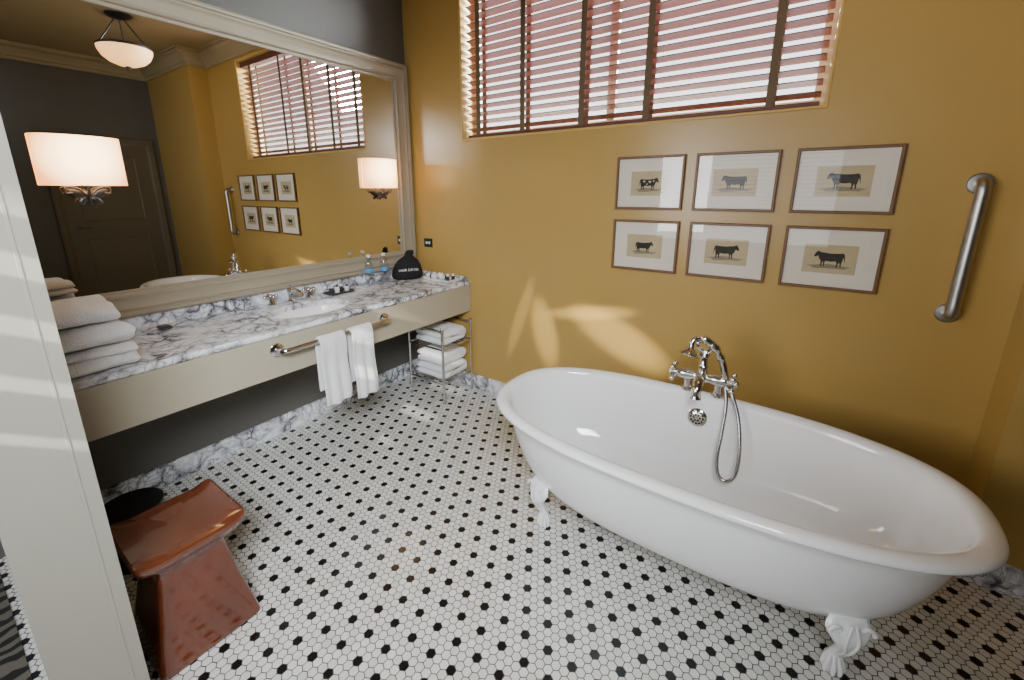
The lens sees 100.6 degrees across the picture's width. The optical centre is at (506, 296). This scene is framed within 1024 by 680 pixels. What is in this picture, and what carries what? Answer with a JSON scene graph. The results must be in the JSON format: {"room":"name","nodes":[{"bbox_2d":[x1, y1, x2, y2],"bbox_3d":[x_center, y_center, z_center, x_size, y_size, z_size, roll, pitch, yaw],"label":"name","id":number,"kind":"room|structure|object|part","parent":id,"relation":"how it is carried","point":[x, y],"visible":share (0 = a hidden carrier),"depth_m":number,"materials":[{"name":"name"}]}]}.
{"room":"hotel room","nodes":[
{"label":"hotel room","id":0,"kind":"room"},
{"bbox_2d":[0,0,419,558],"bbox_3d":[-1.913,-0.511,2.052,0.200,3.120,4.120,9,17,34],"label":"wall","id":1,"kind":"structure","parent":0,"point":[374,27],"depth_m":2.60,"materials":[{"name":"grey paint"}]},
{"bbox_2d":[0,0,416,319],"bbox_3d":[-1.410,-0.781,2.491,0.055,1.521,2.262,9,17,34],"label":"wall mirror","id":2,"kind":"object","parent":1,"relation":"attached to","point":[243,139],"visible":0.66,"depth_m":2.23,"materials":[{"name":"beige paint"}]},
{"bbox_2d":[25,133,127,204],"bbox_3d":[-1.843,-0.546,1.860,0.104,0.291,0.290,9,17,34],"label":"wall sconce","id":3,"kind":"object","parent":2,"relation":"attached to","point":[57,159],"visible":1,"depth_m":1.81,"materials":[{"name":"white fabric"}]},
{"bbox_2d":[361,158,397,199],"bbox_3d":[-0.910,-0.862,3.146,0.104,0.291,0.290,9,17,34],"label":"wall sconce","id":4,"kind":"object","parent":2,"relation":"attached to","point":[376,172],"visible":1,"depth_m":3.07,"materials":[{"name":"white fabric"}]},
{"bbox_2d":[119,269,392,329],"bbox_3d":[-1.425,-0.009,2.690,0.019,0.070,2.298,9,17,34],"label":"backsplash","id":5,"kind":"structure","parent":1,"relation":"attached to","point":[170,316],"depth_m":2.45,"materials":[{"name":"stone"}]},
{"bbox_2d":[101,358,419,503],"bbox_3d":[-1.425,0.827,2.895,0.018,0.120,2.300,9,17,34],"label":"baseboard","id":6,"kind":"structure","parent":1,"relation":"attached to","point":[161,476],"depth_m":2.58,"materials":[{"name":"stone"}]},
{"bbox_2d":[71,269,470,441],"bbox_3d":[-1.184,0.147,2.554,0.606,0.309,2.298,9,17,34],"label":"countertop","id":7,"kind":"structure","parent":1,"relation":"attached to","point":[213,350],"depth_m":2.12,"materials":[{"name":"stone"}]},
{"bbox_2d":[64,339,140,378],"bbox_3d":[-1.678,0.225,1.689,0.381,0.087,0.274,9,17,34],"label":"folded towel","id":8,"kind":"object","parent":7,"relation":"on","point":[83,362],"visible":0.48,"depth_m":1.61,"materials":[{"name":"white fabric"}]},
{"bbox_2d":[58,319,135,352],"bbox_3d":[-1.677,0.136,1.666,0.365,0.084,0.276,9,17,34],"label":"folded towel","id":9,"kind":"object","parent":8,"relation":"on","point":[76,338],"visible":0.48,"depth_m":1.59,"materials":[{"name":"white fabric"}]},
{"bbox_2d":[51,294,120,329],"bbox_3d":[-1.694,0.060,1.649,0.338,0.068,0.264,9,17,34],"label":"folded towel","id":10,"kind":"object","parent":9,"relation":"on","point":[83,310],"visible":0.6,"depth_m":1.61,"materials":[{"name":"white fabric"}]},
{"bbox_2d":[263,285,314,305],"bbox_3d":[-1.352,-0.019,2.660,0.238,0.104,0.238,-2,14,-10],"label":"sink faucet","id":11,"kind":"object","parent":7,"relation":"on","point":[290,290],"visible":1,"depth_m":2.63,"materials":[{"name":"silver metal"}]},
{"bbox_3d":[-1.421,0.022,2.569,0.069,0.069,0.069,-2,14,-10],"label":"cross handle","id":12,"kind":"part","parent":11,"relation":"part of","materials":[{"name":"silver metal"}]},
{"bbox_3d":[-1.301,-0.010,2.625,0.172,0.104,0.056,9,17,34],"label":"spout","id":13,"kind":"part","parent":11,"relation":"part of","materials":[{"name":"silver metal"}]},
{"bbox_3d":[-1.283,-0.025,2.760,0.069,0.069,0.069,-2,14,-10],"label":"cross handle","id":14,"kind":"part","parent":11,"relation":"part of","materials":[{"name":"silver metal"}]},
{"bbox_2d":[272,304,345,317],"bbox_3d":[-1.159,0.162,2.539,0.340,0.120,0.494,9,17,34],"label":"sink basin","id":15,"kind":"object","parent":7,"relation":"in","point":[302,310],"depth_m":2.66,"materials":[{"name":"white ceramic"}]},
{"bbox_2d":[269,313,389,356],"bbox_3d":[-0.921,0.207,2.353,0.081,0.068,0.728,9,17,34],"label":"towel bar","id":16,"kind":"object","parent":7,"relation":"attached to","point":[277,349],"visible":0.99,"depth_m":2.14,"materials":[{"name":"silver metal"}]},
{"bbox_2d":[315,330,352,406],"bbox_3d":[-0.936,0.395,2.320,0.068,0.400,0.164,9,17,34],"label":"hand towel","id":17,"kind":"object","parent":16,"relation":"hanging from","point":[334,375],"visible":0.99,"depth_m":2.29,"materials":[{"name":"white fabric"}]},
{"bbox_2d":[346,322,378,398],"bbox_3d":[-0.828,0.376,2.472,0.070,0.435,0.153,9,17,34],"label":"hand towel","id":18,"kind":"object","parent":16,"relation":"hanging from","point":[363,368],"visible":0.99,"depth_m":2.45,"materials":[{"name":"white fabric"}]},
{"bbox_2d":[323,288,353,295],"bbox_3d":[-1.137,-0.029,2.892,0.100,0.012,0.170,9,17,34],"label":"tray","id":19,"kind":"object","parent":7,"relation":"on","point":[350,290],"visible":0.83,"depth_m":2.86,"materials":[{"name":"plastic"}]},
{"bbox_2d":[329,286,333,293],"bbox_3d":[-1.169,-0.042,2.842,0.030,0.050,0.030,9,17,34],"label":"toiletry bottle","id":20,"kind":"object","parent":19,"relation":"on","point":[331,289],"visible":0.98,"depth_m":2.83,"materials":[{"name":"plastic"}]},
{"bbox_2d":[335,284,339,292],"bbox_3d":[-1.140,-0.050,2.864,0.030,0.055,0.030,9,17,34],"label":"toiletry bottle","id":21,"kind":"object","parent":19,"relation":"on","point":[337,290],"visible":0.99,"depth_m":2.85,"materials":[{"name":"plastic"}]},
{"bbox_2d":[364,254,373,272],"bbox_3d":[-0.998,-0.190,3.092,0.064,0.229,0.064,9,17,34],"label":"water bottle","id":22,"kind":"object","parent":7,"relation":"on","point":[367,270],"visible":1,"depth_m":3.06,"materials":[{"name":"clear plastic"}]},
{"bbox_2d":[380,253,388,270],"bbox_3d":[-0.913,-0.211,3.176,0.064,0.229,0.064,9,17,34],"label":"water bottle","id":23,"kind":"object","parent":7,"relation":"on","point":[382,268],"visible":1,"depth_m":3.15,"materials":[{"name":"clear plastic"}]},
{"bbox_2d":[392,250,422,279],"bbox_3d":[-0.778,-0.249,3.339,0.179,0.226,0.212,9,17,34],"label":"drawstring bag","id":24,"kind":"object","parent":7,"relation":"on","point":[407,267],"visible":1,"depth_m":3.30,"materials":[{"name":"black fabric"}]},
{"bbox_2d":[423,276,459,282],"bbox_3d":[-0.505,-0.135,3.308,0.270,0.018,0.140,9,17,34],"label":"tray","id":25,"kind":"object","parent":7,"relation":"on","point":[425,277],"visible":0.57,"depth_m":3.26,"materials":[{"name":"white ceramic"}]},
{"bbox_2d":[426,273,437,278],"bbox_3d":[-0.579,-0.158,3.319,0.090,0.043,0.043,8,16,28],"label":"rolled facecloth","id":26,"kind":"object","parent":25,"relation":"on","point":[428,275],"visible":0.94,"depth_m":3.30,"materials":[{"name":"white fabric"}]},
{"bbox_2d":[439,274,449,279],"bbox_3d":[-0.479,-0.148,3.280,0.080,0.043,0.043,-11,18,-38],"label":"rolled facecloth","id":27,"kind":"object","parent":25,"relation":"on","point":[442,276],"visible":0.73,"depth_m":3.26,"materials":[{"name":"white fabric"}]},
{"bbox_3d":[-1.693,0.158,2.107,0.130,0.022,0.130,9,17,34],"label":"glass dish","id":28,"kind":"object","parent":7,"relation":"on","visible":0},
{"bbox_2d":[156,324,172,330],"bbox_3d":[-1.693,0.153,2.106,0.070,0.018,0.050,9,17,34],"label":"soap bar","id":29,"kind":"object","parent":28,"relation":"in","point":[161,327],"visible":1,"depth_m":2.09,"materials":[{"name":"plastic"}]},
{"bbox_2d":[0,372,1023,679],"bbox_3d":[0.101,1.384,1.076,5.100,0.100,4.150,9,17,34],"label":"floor","id":30,"kind":"structure","parent":0,"point":[393,532],"depth_m":1.69,"materials":[{"name":"tile"}]},
{"bbox_2d":[0,574,32,679],"bbox_3d":[-1.226,1.493,0.396,3.280,0.011,1.300,9,17,34],"label":"carpet","id":31,"kind":"object","parent":30,"relation":"on","point":[13,662],"visible":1,"depth_m":1.48,"materials":[{"name":"carpet"}]},
{"bbox_2d":[104,487,163,574],"bbox_3d":[-1.588,1.012,1.825,0.226,0.269,0.226,9,17,34],"label":"waste bin","id":32,"kind":"object","parent":30,"relation":"on","point":[128,505],"visible":0.38,"depth_m":1.80,"materials":[{"name":"black plastic"}]},
{"bbox_2d":[110,479,260,679],"bbox_3d":[-1.148,0.989,1.532,0.320,0.452,0.320,9,17,34],"label":"stool","id":33,"kind":"object","parent":30,"relation":"on","point":[192,593],"visible":0.92,"depth_m":1.46,"materials":[{"name":"wood"}]},
{"bbox_2d":[408,317,472,405],"bbox_3d":[-0.514,0.468,3.343,0.374,0.602,0.344,9,17,34],"label":"towel rack","id":34,"kind":"object","parent":30,"relation":"on","point":[442,349],"visible":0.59,"depth_m":3.27,"materials":[{"name":"silver metal"}]},
{"bbox_3d":[-0.749,0.475,3.314,0.024,0.602,0.024,9,17,34],"label":"post","id":35,"kind":"part","parent":34,"relation":"part of","materials":[{"name":"silver metal"}]},
{"bbox_3d":[-0.516,0.237,3.288,0.355,0.086,0.331,9,17,34],"label":"rail","id":36,"kind":"part","parent":34,"relation":"part of","materials":[{"name":"silver metal"}]},
{"bbox_2d":[409,336,470,350],"bbox_3d":[-0.514,0.343,3.312,0.360,0.016,0.331,9,17,34],"label":"shelf","id":37,"kind":"object","parent":34,"relation":"attached to","point":[467,338],"depth_m":3.22,"materials":[{"name":"silver metal"}]},
{"bbox_2d":[416,321,465,344],"bbox_3d":[-0.505,0.272,3.308,0.299,0.116,0.299,9,17,34],"label":"folded towel","id":38,"kind":"object","parent":34,"relation":"on","point":[452,332],"visible":0.86,"depth_m":3.22,"materials":[{"name":"white fabric"}]},
{"bbox_2d":[411,368,470,385],"bbox_3d":[-0.514,0.605,3.377,0.360,0.016,0.331,9,17,34],"label":"shelf","id":39,"kind":"object","parent":34,"relation":"attached to","point":[469,370],"depth_m":3.28,"materials":[{"name":"silver metal"}]},
{"bbox_2d":[417,358,466,378],"bbox_3d":[-0.505,0.541,3.372,0.300,0.103,0.299,9,17,34],"label":"folded towel","id":40,"kind":"object","parent":34,"relation":"on","point":[426,367],"visible":0.52,"depth_m":3.27,"materials":[{"name":"white fabric"}]},
{"bbox_2d":[417,343,465,365],"bbox_3d":[-0.507,0.440,3.347,0.289,0.097,0.287,9,17,34],"label":"folded towel","id":41,"kind":"object","parent":40,"relation":"on","point":[457,352],"visible":0.77,"depth_m":3.26,"materials":[{"name":"white fabric"}]},
{"bbox_3d":[-0.463,0.523,3.118,0.024,0.602,0.024,9,17,34],"label":"post","id":42,"kind":"part","parent":34,"relation":"part of","materials":[{"name":"silver metal"}]},
{"bbox_3d":[-0.279,0.461,3.372,0.024,0.602,0.024,9,17,34],"label":"post","id":43,"kind":"part","parent":34,"relation":"part of","materials":[{"name":"silver metal"}]},
{"bbox_2d":[496,367,1009,677],"bbox_3d":[0.745,0.840,1.814,1.758,0.604,0.862,9,17,34],"label":"bathtub","id":44,"kind":"object","parent":30,"relation":"on","point":[847,528],"visible":1,"depth_m":1.62,"materials":[{"name":"white ceramic"}]},
{"bbox_3d":[0.922,0.587,2.056,0.088,0.087,0.024,9,17,34],"label":"overflow plate","id":45,"kind":"part","parent":44,"relation":"part of","materials":[{"name":"silver metal"}]},
{"bbox_2d":[668,335,741,482],"bbox_3d":[0.925,0.489,1.986,0.367,0.619,0.241,9,17,34],"label":"tub faucet","id":46,"kind":"object","parent":44,"relation":"attached to","point":[701,376],"visible":1,"depth_m":1.94,"materials":[{"name":"silver metal"}]},
{"bbox_3d":[0.822,0.364,2.085,0.056,0.084,0.084,9,17,34],"label":"cross handle","id":47,"kind":"part","parent":46,"relation":"part of","materials":[{"name":"silver metal"}]},
{"bbox_3d":[1.032,0.399,1.942,0.056,0.084,0.084,9,17,34],"label":"cross handle","id":48,"kind":"part","parent":46,"relation":"part of","materials":[{"name":"silver metal"}]},
{"bbox_2d":[401,0,1023,569],"bbox_3d":[1.237,-0.524,2.095,4.900,3.120,0.420,9,17,34],"label":"wall","id":49,"kind":"structure","parent":0,"point":[528,220],"depth_m":2.04,"materials":[{"name":"paint"}]},
{"bbox_2d":[424,238,432,246],"bbox_3d":[-0.635,-0.434,3.456,0.090,0.070,0.009,9,17,34],"label":"wall outlet","id":50,"kind":"object","parent":49,"relation":"attached to","point":[427,241],"visible":1,"depth_m":3.45,"materials":[{"name":"black plastic"}]},
{"bbox_2d":[611,219,680,273],"bbox_3d":[0.792,-0.290,2.448,0.372,0.289,0.021,9,17,34],"label":"framed print","id":51,"kind":"object","parent":49,"relation":"attached to","point":[642,245],"visible":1,"depth_m":2.44,"materials":[{"name":"white paper"}]},
{"bbox_2d":[614,154,686,209],"bbox_3d":[0.791,-0.629,2.365,0.372,0.289,0.021,9,17,34],"label":"framed print","id":52,"kind":"object","parent":49,"relation":"attached to","point":[656,182],"visible":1,"depth_m":2.36,"materials":[{"name":"white paper"}]},
{"bbox_2d":[458,0,845,140],"bbox_3d":[0.603,-1.495,2.426,2.132,1.035,0.205,9,17,34],"label":"window","id":53,"kind":"structure","parent":49,"relation":"in","point":[838,12],"depth_m":2.48,"materials":[{"name":"gold metal"}]},
{"bbox_2d":[465,0,835,137],"bbox_3d":[0.585,-1.488,2.401,2.068,0.993,0.072,9,17,34],"label":"window blind","id":54,"kind":"object","parent":53,"relation":"attached to","point":[586,15],"visible":0.95,"depth_m":2.37,"materials":[{"name":"brown wood"}]},
{"bbox_3d":[0.583,-1.014,2.514,2.064,0.020,0.052,9,17,34],"label":"rail","id":55,"kind":"part","parent":54,"relation":"part of","materials":[{"name":"brown wood"}]},
{"bbox_2d":[420,359,1023,599],"bbox_3d":[1.088,0.942,2.412,4.664,0.120,0.221,9,17,34],"label":"baseboard","id":56,"kind":"structure","parent":49,"relation":"attached to","point":[1008,579],"depth_m":1.70,"materials":[{"name":"stone"}]},
{"bbox_2d":[685,222,771,282],"bbox_3d":[1.140,-0.232,2.210,0.372,0.289,0.021,9,17,34],"label":"framed print","id":57,"kind":"object","parent":49,"relation":"attached to","point":[729,251],"visible":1,"depth_m":2.20,"materials":[{"name":"white paper"}]},
{"bbox_2d":[691,149,782,211],"bbox_3d":[1.140,-0.571,2.127,0.372,0.289,0.021,9,17,34],"label":"framed print","id":58,"kind":"object","parent":49,"relation":"attached to","point":[738,181],"visible":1,"depth_m":2.12,"materials":[{"name":"white paper"}]},
{"bbox_2d":[777,225,888,294],"bbox_3d":[1.495,-0.173,1.967,0.372,0.289,0.021,9,17,34],"label":"framed print","id":59,"kind":"object","parent":49,"relation":"attached to","point":[845,259],"visible":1,"depth_m":1.96,"materials":[{"name":"white paper"}]},
{"bbox_2d":[789,143,907,214],"bbox_3d":[1.495,-0.512,1.884,0.372,0.289,0.021,9,17,34],"label":"framed print","id":60,"kind":"object","parent":49,"relation":"attached to","point":[863,179],"visible":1,"depth_m":1.88,"materials":[{"name":"white paper"}]},
{"bbox_2d":[934,173,995,322],"bbox_3d":[1.825,-0.176,1.689,0.080,0.605,0.086,9,17,34],"label":"grab bar","id":61,"kind":"object","parent":49,"relation":"attached to","point":[981,185],"visible":1,"depth_m":1.66,"materials":[{"name":"metal"}]},
{"bbox_3d":[-0.220,-0.072,0.253,4.700,3.120,0.160,9,17,34],"label":"wall","id":62,"kind":"structure","parent":0,"visible":0},
{"bbox_2d":[0,113,149,679],"bbox_3d":[-1.101,0.084,0.923,0.052,2.500,0.170,9,17,34],"label":"trim","id":63,"kind":"structure","parent":62,"relation":"attached to","point":[56,537],"depth_m":1.00,"materials":[{"name":"beige paint"}]}
]}

